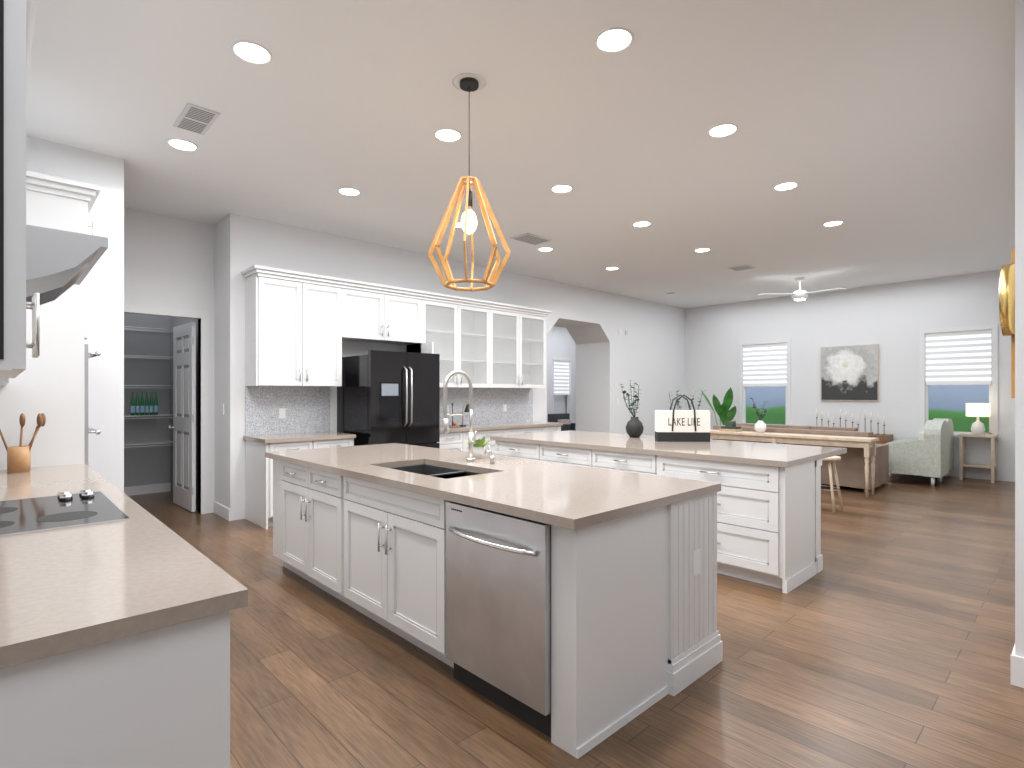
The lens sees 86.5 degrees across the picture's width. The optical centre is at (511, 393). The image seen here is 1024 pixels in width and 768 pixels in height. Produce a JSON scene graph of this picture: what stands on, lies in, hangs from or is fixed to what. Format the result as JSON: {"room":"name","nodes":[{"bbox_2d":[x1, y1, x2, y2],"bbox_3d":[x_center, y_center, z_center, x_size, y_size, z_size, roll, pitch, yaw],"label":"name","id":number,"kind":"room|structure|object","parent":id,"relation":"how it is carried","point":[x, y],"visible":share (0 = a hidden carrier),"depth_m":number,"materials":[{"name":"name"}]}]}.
{"room":"kitchen","nodes":[
{"label":"kitchen","id":0,"kind":"room"},
{"bbox_2d":[26,136,123,492],"bbox_3d":[-4.901,-0.290,5.437,1.215,3.350,3.565,0,0,-43],"label":"wall","id":1,"kind":"structure","parent":0,"point":[106,340],"depth_m":4.47,"materials":[{"name":"white paint"}]},
{"bbox_2d":[124,313,167,495],"bbox_3d":[-5.232,-0.290,7.431,0.900,3.350,0.115,0,0,-44],"label":"wall","id":2,"kind":"structure","parent":0,"point":[148,469],"depth_m":7.53,"materials":[{"name":"grey paint"}]},
{"bbox_2d":[124,326,172,447],"bbox_3d":[-5.046,-0.086,7.246,0.935,1.570,0.411,0,0,-43],"label":"pantry shelves","id":3,"kind":"object","parent":2,"relation":"attached to","point":[146,357],"visible":0.46,"depth_m":7.27,"materials":[{"name":"white wood"}]},
{"bbox_2d":[131,392,157,414],"bbox_3d":[-4.869,0.129,7.208,0.305,0.312,0.043,0,0,-43],"label":"bottles","id":4,"kind":"object","parent":3,"relation":"on","point":[136,409],"visible":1,"depth_m":7.18,"materials":[{"name":"green glass"}]},
{"bbox_2d":[124,208,213,513],"bbox_3d":[-3.900,-0.290,6.020,1.070,3.350,0.138,0,0,-43],"label":"wall","id":5,"kind":"structure","parent":0,"point":[168,266],"depth_m":6.13,"materials":[{"name":"white paint"}]},
{"bbox_2d":[167,322,195,511],"bbox_3d":[-4.002,0.270,6.568,0.147,2.210,0.793,0,0,-43],"label":"pantry door","id":6,"kind":"structure","parent":5,"relation":"in","point":[184,416],"depth_m":6.53,"materials":[{"name":"white wood"}]},
{"bbox_2d":[168,317,197,505],"bbox_3d":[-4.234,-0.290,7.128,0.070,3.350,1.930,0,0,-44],"label":"door frame","id":7,"kind":"structure","parent":0,"point":[172,321],"depth_m":7.64,"materials":[{"name":"grey paint"}]},
{"bbox_2d":[213,213,684,520],"bbox_3d":[0.223,-0.290,9.611,9.884,3.350,0.864,0,0,-43],"label":"wall","id":8,"kind":"structure","parent":0,"point":[620,339],"depth_m":7.77,"materials":[{"name":"white paint"}]},
{"bbox_2d":[245,269,344,384],"bbox_3d":[-2.477,-0.682,6.213,0.960,1.195,0.370,0,0,-43],"label":"upper cabinet","id":9,"kind":"object","parent":8,"relation":"attached to","point":[300,327],"depth_m":6.02,"materials":[{"name":"white wood"}]},
{"bbox_2d":[345,285,424,352],"bbox_3d":[-1.723,-0.682,6.929,1.120,1.195,0.370,0,0,-43],"label":"upper cabinet","id":10,"kind":"object","parent":8,"relation":"attached to","point":[385,316],"depth_m":6.81,"materials":[{"name":"white wood"}]},
{"bbox_2d":[425,297,492,344],"bbox_3d":[-0.885,-0.682,7.724,1.190,1.195,0.370,0,0,-43],"label":"upper cabinet","id":11,"kind":"object","parent":8,"relation":"attached to","point":[445,320],"depth_m":7.75,"materials":[{"name":"white wood"}]},
{"bbox_2d":[493,305,548,348],"bbox_3d":[-0.015,-0.682,8.550,1.210,1.195,0.370,0,0,-43],"label":"upper cabinet","id":12,"kind":"object","parent":8,"relation":"attached to","point":[521,328],"depth_m":8.57,"materials":[{"name":"white wood"}]},
{"bbox_2d":[26,0,1014,308],"bbox_3d":[1.095,-2.000,6.691,16.000,0.130,12.400,0,0,-43],"label":"ceiling","id":13,"kind":"structure","parent":0,"point":[884,130],"depth_m":3.99,"materials":[{"name":"white paint"}]},
{"bbox_2d":[167,138,197,151],"bbox_3d":[-2.597,-1.959,4.291,0.205,0.012,0.205,0,0,-44],"label":"recessed light","id":14,"kind":"object","parent":13,"relation":"in","point":[177,143],"depth_m":4.28,"materials":[{"name":"white plastic"}]},
{"bbox_2d":[231,40,271,64],"bbox_3d":[-1.495,-1.959,3.130,0.205,0.012,0.205,0,0,-44],"label":"recessed light","id":15,"kind":"object","parent":13,"relation":"in","point":[251,52],"depth_m":3.12,"materials":[{"name":"white plastic"}]},
{"bbox_2d":[338,187,360,195],"bbox_3d":[-1.580,-1.959,5.283,0.205,0.012,0.205,0,0,-44],"label":"recessed light","id":16,"kind":"object","parent":13,"relation":"in","point":[348,191],"depth_m":5.27,"materials":[{"name":"white plastic"}]},
{"bbox_2d":[434,128,461,141],"bbox_3d":[-0.486,-1.959,4.129,0.205,0.012,0.205,0,0,-44],"label":"recessed light","id":17,"kind":"object","parent":13,"relation":"in","point":[442,134],"depth_m":4.12,"materials":[{"name":"white plastic"}]},
{"bbox_2d":[456,222,462,227],"bbox_3d":[-0.591,-1.959,6.332,0.205,0.012,0.205,0,0,-44],"label":"recessed light","id":18,"kind":"object","parent":13,"relation":"in","point":[458,225],"depth_m":6.34,"materials":[{"name":"white plastic"}]},
{"bbox_2d":[428,73,510,290],"bbox_3d":[-0.271,-1.320,3.438,0.526,1.290,0.526,0,0,-43],"label":"pendant lamp","id":19,"kind":"object","parent":13,"relation":"hanging from","point":[469,219],"visible":1,"depth_m":3.42,"materials":[{"name":"brown"}]},
{"bbox_2d":[538,247,552,251],"bbox_3d":[0.455,-1.959,7.394,0.205,0.012,0.205,0,0,-44],"label":"recessed light","id":20,"kind":"object","parent":13,"relation":"in","point":[543,249],"depth_m":7.40,"materials":[{"name":"white plastic"}]},
{"bbox_2d":[551,184,572,192],"bbox_3d":[0.476,-1.959,5.208,0.205,0.012,0.205,0,0,-44],"label":"recessed light","id":21,"kind":"object","parent":13,"relation":"in","point":[559,188],"depth_m":5.20,"materials":[{"name":"white plastic"}]},
{"bbox_2d":[605,267,618,269],"bbox_3d":[1.567,-1.959,8.518,0.205,0.012,0.205,0,0,-44],"label":"recessed light","id":22,"kind":"object","parent":13,"relation":"in","point":[607,268],"depth_m":8.52,"materials":[{"name":"white"}]},
{"bbox_2d":[595,27,633,52],"bbox_3d":[0.567,-1.959,3.020,0.205,0.012,0.205,0,0,-44],"label":"recessed light","id":23,"kind":"object","parent":13,"relation":"in","point":[613,39],"depth_m":3.01,"materials":[{"name":"white plastic"}]},
{"bbox_2d":[632,221,650,226],"bbox_3d":[1.502,-1.959,6.291,0.205,0.012,0.205,0,0,-44],"label":"recessed light","id":24,"kind":"object","parent":13,"relation":"in","point":[639,223],"depth_m":6.28,"materials":[{"name":"white"}]},
{"bbox_2d":[694,248,710,251],"bbox_3d":[2.600,-1.959,7.430,0.205,0.012,0.205,0,0,-44],"label":"recessed light","id":25,"kind":"object","parent":13,"relation":"in","point":[699,249],"depth_m":7.43,"materials":[{"name":"white plastic"}]},
{"bbox_2d":[707,123,737,137],"bbox_3d":[1.570,-1.959,4.054,0.205,0.012,0.205,0,0,-44],"label":"recessed light","id":26,"kind":"object","parent":13,"relation":"in","point":[724,129],"depth_m":4.05,"materials":[{"name":"white plastic"}]},
{"bbox_2d":[773,181,798,190],"bbox_3d":[2.589,-1.959,5.145,0.205,0.012,0.205,0,0,-44],"label":"recessed light","id":27,"kind":"object","parent":13,"relation":"in","point":[784,186],"depth_m":5.15,"materials":[{"name":"white plastic"}]},
{"bbox_2d":[758,277,844,301],"bbox_3d":[5.000,-1.779,9.215,1.268,0.372,1.210,0,0,-43],"label":"ceiling fan","id":28,"kind":"object","parent":13,"relation":"hanging from","point":[799,295],"visible":1,"depth_m":9.18,"materials":[{"name":"white"}]},
{"bbox_2d":[822,220,843,226],"bbox_3d":[3.701,-1.959,6.269,0.205,0.012,0.205,0,0,-44],"label":"recessed light","id":29,"kind":"object","parent":13,"relation":"in","point":[835,222],"depth_m":6.27,"materials":[{"name":"white plastic"}]},
{"bbox_2d":[554,395,566,413],"bbox_3d":[1.095,-0.290,6.691,16.000,3.350,12.400,0,0,-43],"label":"wall","id":30,"kind":"structure","parent":0,"point":[560,404],"depth_m":15.36,"materials":[{"name":"white paint"}]},
{"bbox_2d":[547,326,574,422],"bbox_3d":[-1.362,-0.290,12.542,11.310,3.350,0.170,0,0,-43],"label":"wall","id":31,"kind":"structure","parent":0,"point":[560,344],"depth_m":15.06,"materials":[{"name":"white paint"}]},
{"bbox_2d":[554,360,568,394],"bbox_3d":[1.360,-0.440,15.128,0.680,0.950,0.015,0,0,-43],"label":"blinds","id":32,"kind":"object","parent":31,"relation":"attached to","point":[561,377],"visible":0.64,"depth_m":15.13,"materials":[{"name":"white plastic"}]},
{"bbox_2d":[575,343,575,430],"bbox_3d":[0.514,-0.290,10.565,11.310,3.350,0.120,0,0,-43],"label":"wall","id":33,"kind":"structure","parent":0,"point":[575,386],"depth_m":11.42,"materials":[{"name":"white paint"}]},
{"bbox_2d":[128,473,1023,767],"bbox_3d":[1.095,1.410,6.691,16.000,0.050,12.400,0,0,-43],"label":"floor","id":34,"kind":"structure","parent":0,"point":[884,637],"depth_m":2.71,"materials":[{"name":"brown wood"}]},
{"bbox_2d":[0,612,229,767],"bbox_3d":[-1.109,0.945,1.252,0.695,0.880,0.541,0,0,-43],"label":"base cabinet","id":35,"kind":"object","parent":34,"relation":"on","point":[161,699],"depth_m":1.16,"materials":[{"name":"white wood"}]},
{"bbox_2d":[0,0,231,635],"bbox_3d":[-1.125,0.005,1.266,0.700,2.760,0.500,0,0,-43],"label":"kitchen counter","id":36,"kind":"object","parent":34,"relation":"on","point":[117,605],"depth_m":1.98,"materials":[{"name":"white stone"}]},
{"bbox_2d":[0,577,247,671],"bbox_3d":[-1.987,0.485,2.195,0.730,0.040,3.179,0,0,-43],"label":"countertop","id":37,"kind":"structure","parent":36,"relation":"on","point":[31,645],"depth_m":1.13,"materials":[{"name":"beige stone"}]},
{"bbox_2d":[0,413,45,472],"bbox_3d":[-2.940,0.290,3.251,0.240,0.348,0.170,0,0,-43],"label":"utensil crock","id":38,"kind":"object","parent":37,"relation":"on","point":[19,459],"visible":1,"depth_m":3.21,"materials":[{"name":"brown wood"}]},
{"bbox_2d":[243,385,316,528],"bbox_3d":[-2.549,0.650,5.935,0.513,1.470,0.670,0,0,-43],"label":"base cabinet","id":39,"kind":"object","parent":34,"relation":"on","point":[277,417],"depth_m":6.04,"materials":[{"name":"white wood"}]},
{"bbox_2d":[317,385,355,447],"bbox_3d":[-2.186,0.650,6.279,0.487,1.470,0.670,0,0,-43],"label":"base cabinet","id":40,"kind":"object","parent":34,"relation":"on","point":[326,438],"depth_m":6.51,"materials":[{"name":"white"}]},
{"bbox_2d":[337,350,439,447],"bbox_3d":[-1.515,0.445,6.754,0.960,1.880,0.896,0,0,-43],"label":"fridge","id":41,"kind":"object","parent":34,"relation":"on","point":[384,397],"visible":0.44,"depth_m":6.44,"materials":[{"name":"black metal"}]},
{"bbox_2d":[421,341,464,451],"bbox_3d":[-1.041,0.360,7.367,0.472,2.050,0.670,0,0,-43],"label":"tall cabinet","id":42,"kind":"object","parent":34,"relation":"on","point":[452,353],"depth_m":7.61,"materials":[{"name":"white wood"}]},
{"bbox_2d":[465,341,508,454],"bbox_3d":[-0.577,0.360,7.807,0.806,2.050,0.670,0,0,-43],"label":"tall cabinet","id":43,"kind":"object","parent":34,"relation":"on","point":[487,366],"depth_m":8.18,"materials":[{"name":"white wood"}]},
{"bbox_2d":[449,403,459,426],"bbox_3d":[-0.831,0.299,7.587,0.217,0.330,0.220,0,0,-43],"label":"tiered tray","id":44,"kind":"object","parent":43,"relation":"on","point":[454,423],"visible":0.77,"depth_m":7.58,"materials":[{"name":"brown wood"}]},
{"bbox_2d":[459,404,468,425],"bbox_3d":[-0.659,0.306,7.792,0.169,0.315,0.158,0,0,-43],"label":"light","id":45,"kind":"object","parent":43,"relation":"on","point":[467,408],"visible":0.75,"depth_m":7.76,"materials":[{"name":"black metal"}]},
{"bbox_2d":[265,370,722,758],"bbox_3d":[-0.449,0.612,3.555,1.227,1.546,3.185,0,0,-43],"label":"kitchen island","id":46,"kind":"object","parent":34,"relation":"on","point":[570,609],"visible":1,"depth_m":2.52,"materials":[{"name":"white wood"}]},
{"bbox_2d":[465,436,489,458],"bbox_3d":[-0.254,0.374,3.924,0.178,0.179,0.213,0,0,-43],"label":"herb pot","id":47,"kind":"object","parent":46,"relation":"on","point":[478,445],"visible":0.81,"depth_m":3.88,"materials":[{"name":"white ceramic"}]},
{"bbox_2d":[509,345,548,434],"bbox_3d":[0.007,0.360,8.361,0.805,2.050,0.670,0,0,-43],"label":"tall cabinet","id":48,"kind":"object","parent":34,"relation":"on","point":[527,367],"depth_m":8.78,"materials":[{"name":"white wood"}]},
{"bbox_2d":[549,422,562,431],"bbox_3d":[0.443,0.360,8.775,0.397,2.050,0.670,0,0,-43],"label":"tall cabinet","id":49,"kind":"object","parent":34,"relation":"on","point":[553,426],"depth_m":8.57,"materials":[{"name":"white wood"}]},
{"bbox_2d":[548,413,574,430],"bbox_3d":[1.434,0.960,14.251,0.700,0.850,0.700,0,0,-43],"label":"chair","id":50,"kind":"object","parent":34,"relation":"on","point":[565,420],"visible":0.29,"depth_m":14.25,"materials":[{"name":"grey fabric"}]},
{"bbox_2d":[490,430,846,593],"bbox_3d":[1.306,0.925,5.293,1.358,0.920,3.080,0,0,-43],"label":"kitchen island","id":51,"kind":"object","parent":34,"relation":"on","point":[768,514],"visible":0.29,"depth_m":4.09,"materials":[{"name":"white wood"}]},
{"bbox_2d":[620,380,643,437],"bbox_3d":[1.274,0.160,5.773,0.282,0.608,0.276,0,0,-43],"label":"vase","id":52,"kind":"object","parent":51,"relation":"on","point":[634,427],"visible":1,"depth_m":5.73,"materials":[{"name":"black ceramic"}]},
{"bbox_2d":[655,390,709,441],"bbox_3d":[1.667,0.213,5.332,0.500,0.502,0.164,0,0,3],"label":"tote bag","id":53,"kind":"object","parent":51,"relation":"on","point":[680,425],"visible":1,"depth_m":5.26,"materials":[{"name":"white fabric"}]},
{"bbox_2d":[710,429,878,497],"bbox_3d":[4.017,0.995,8.203,0.400,0.780,2.490,0,0,-43],"label":"console table","id":54,"kind":"object","parent":34,"relation":"on","point":[868,444],"visible":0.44,"depth_m":7.67,"materials":[{"name":"brown wood"}]},
{"bbox_2d":[700,387,735,424],"bbox_3d":[4.405,0.626,11.549,0.490,1.517,0.870,0,0,-43],"label":"potted plant","id":55,"kind":"object","parent":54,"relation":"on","point":[724,412],"visible":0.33,"depth_m":11.35,"materials":[{"name":"green plant"}]},
{"bbox_2d":[719,421,742,431],"bbox_3d":[3.518,0.524,8.743,0.220,0.159,0.280,0,0,-43],"label":"books","id":56,"kind":"object","parent":54,"relation":"on","point":[730,426],"visible":1,"depth_m":8.68,"materials":[{"name":"beige paper"}]},
{"bbox_2d":[750,398,769,432],"bbox_3d":[3.849,0.333,8.395,0.426,0.542,0.220,0,0,-43],"label":"vase","id":57,"kind":"object","parent":54,"relation":"on","point":[760,426],"visible":1,"depth_m":8.35,"materials":[{"name":"white ceramic"}]},
{"bbox_2d":[713,423,888,492],"bbox_3d":[4.541,0.945,8.721,1.006,0.880,2.312,0,0,-43],"label":"sofa","id":58,"kind":"object","parent":34,"relation":"on","point":[850,466],"visible":0.27,"depth_m":7.87,"materials":[{"name":"brown leather"}]},
{"bbox_2d":[821,456,843,512],"bbox_3d":[3.743,1.069,6.516,0.335,0.638,0.340,0,0,-43],"label":"stool","id":59,"kind":"object","parent":34,"relation":"on","point":[833,459],"visible":0.56,"depth_m":6.38,"materials":[{"name":"brown wood"}]},
{"bbox_2d":[873,433,892,443],"bbox_3d":[6.181,1.055,9.967,0.452,0.660,1.250,0,0,-43],"label":"sideboard","id":60,"kind":"object","parent":34,"relation":"on","point":[885,439],"visible":0.02,"depth_m":9.44,"materials":[{"name":"brown wood"}]},
{"bbox_2d":[816,409,885,434],"bbox_3d":[6.171,0.509,9.957,0.097,0.430,1.150,0,0,-43],"label":"candle holders","id":61,"kind":"object","parent":60,"relation":"on","point":[852,419],"visible":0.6,"depth_m":9.98,"materials":[{"name":"black metal"}]},
{"bbox_2d":[886,420,948,486],"bbox_3d":[6.257,0.895,8.515,0.708,0.980,0.820,0,0,-43],"label":"armchair","id":62,"kind":"object","parent":34,"relation":"on","point":[926,453],"visible":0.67,"depth_m":8.18,"materials":[{"name":"fabric"}]},
{"bbox_2d":[888,418,953,480],"bbox_3d":[6.773,0.895,9.061,0.708,0.980,0.820,0,0,-43],"label":"armchair","id":63,"kind":"object","parent":34,"relation":"on","point":[951,443],"visible":0.23,"depth_m":8.86,"materials":[{"name":"fabric"}]},
{"bbox_2d":[958,433,997,482],"bbox_3d":[7.446,1.018,8.693,0.370,0.735,0.440,0,0,-43],"label":"side table","id":64,"kind":"object","parent":34,"relation":"on","point":[963,464],"visible":0.98,"depth_m":8.64,"materials":[{"name":"brown wood"}]},
{"bbox_2d":[966,403,989,434],"bbox_3d":[7.442,0.402,8.689,0.300,0.494,0.300,0,0,-43],"label":"table lamp","id":65,"kind":"object","parent":64,"relation":"on","point":[977,410],"visible":1,"depth_m":8.61,"materials":[{"name":"white ceramic"}]},
{"bbox_2d":[685,270,1014,481],"bbox_3d":[6.167,-0.290,10.415,0.195,3.350,6.460,0,0,-43],"label":"wall","id":66,"kind":"structure","parent":0,"point":[896,322],"depth_m":9.95,"materials":[{"name":"white paint"}]},
{"bbox_2d":[743,342,786,386],"bbox_3d":[5.259,-0.590,11.332,0.026,0.890,0.890,0,0,-43],"label":"window blind","id":67,"kind":"object","parent":66,"relation":"attached to","point":[764,365],"visible":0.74,"depth_m":11.31,"materials":[{"name":"white fabric"}]},
{"bbox_2d":[746,387,784,424],"bbox_3d":[5.304,-0.175,11.375,0.005,1.720,0.900,0,0,-43],"label":"window","id":68,"kind":"structure","parent":66,"relation":"in","point":[765,407],"depth_m":11.34,"materials":[{"name":"white"}]},
{"bbox_2d":[821,344,878,400],"bbox_3d":[6.304,-0.380,10.180,0.036,1.030,0.950,0,0,-43],"label":"painting","id":69,"kind":"object","parent":66,"relation":"attached to","point":[849,373],"visible":0.96,"depth_m":10.14,"materials":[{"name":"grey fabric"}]},
{"bbox_2d":[925,329,991,384],"bbox_3d":[7.417,-0.590,9.058,0.026,0.890,0.860,0,0,-43],"label":"window blind","id":70,"kind":"object","parent":66,"relation":"attached to","point":[959,358],"visible":0.98,"depth_m":9.03,"materials":[{"name":"white fabric"}]},
{"bbox_2d":[929,385,988,431],"bbox_3d":[7.462,-0.175,9.101,0.005,1.720,0.870,0,0,-43],"label":"window","id":71,"kind":"structure","parent":66,"relation":"in","point":[958,407],"depth_m":9.11,"materials":[{"name":"white"}]},
{"bbox_2d":[1011,0,1023,687],"bbox_3d":[5.421,-0.290,5.362,8.234,3.350,0.175,0,0,-43],"label":"wall","id":72,"kind":"structure","parent":0,"point":[1017,666],"depth_m":2.58,"materials":[{"name":"white paint"}]},
{"bbox_2d":[999,249,1014,397],"bbox_3d":[2.660,-0.375,2.906,0.380,0.800,0.065,0,0,-43],"label":"mirror","id":73,"kind":"object","parent":72,"relation":"attached to","point":[1007,298],"visible":0.73,"depth_m":2.80,"materials":[{"name":"gold metal"}]},
{"label":"outside","id":74,"kind":"structure","parent":0,"visible":0},
{"bbox_2d":[746,385,988,432],"bbox_3d":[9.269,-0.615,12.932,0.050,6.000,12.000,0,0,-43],"label":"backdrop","id":75,"kind":"structure","parent":74,"point":[952,406],"depth_m":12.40,"materials":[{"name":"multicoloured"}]}
]}

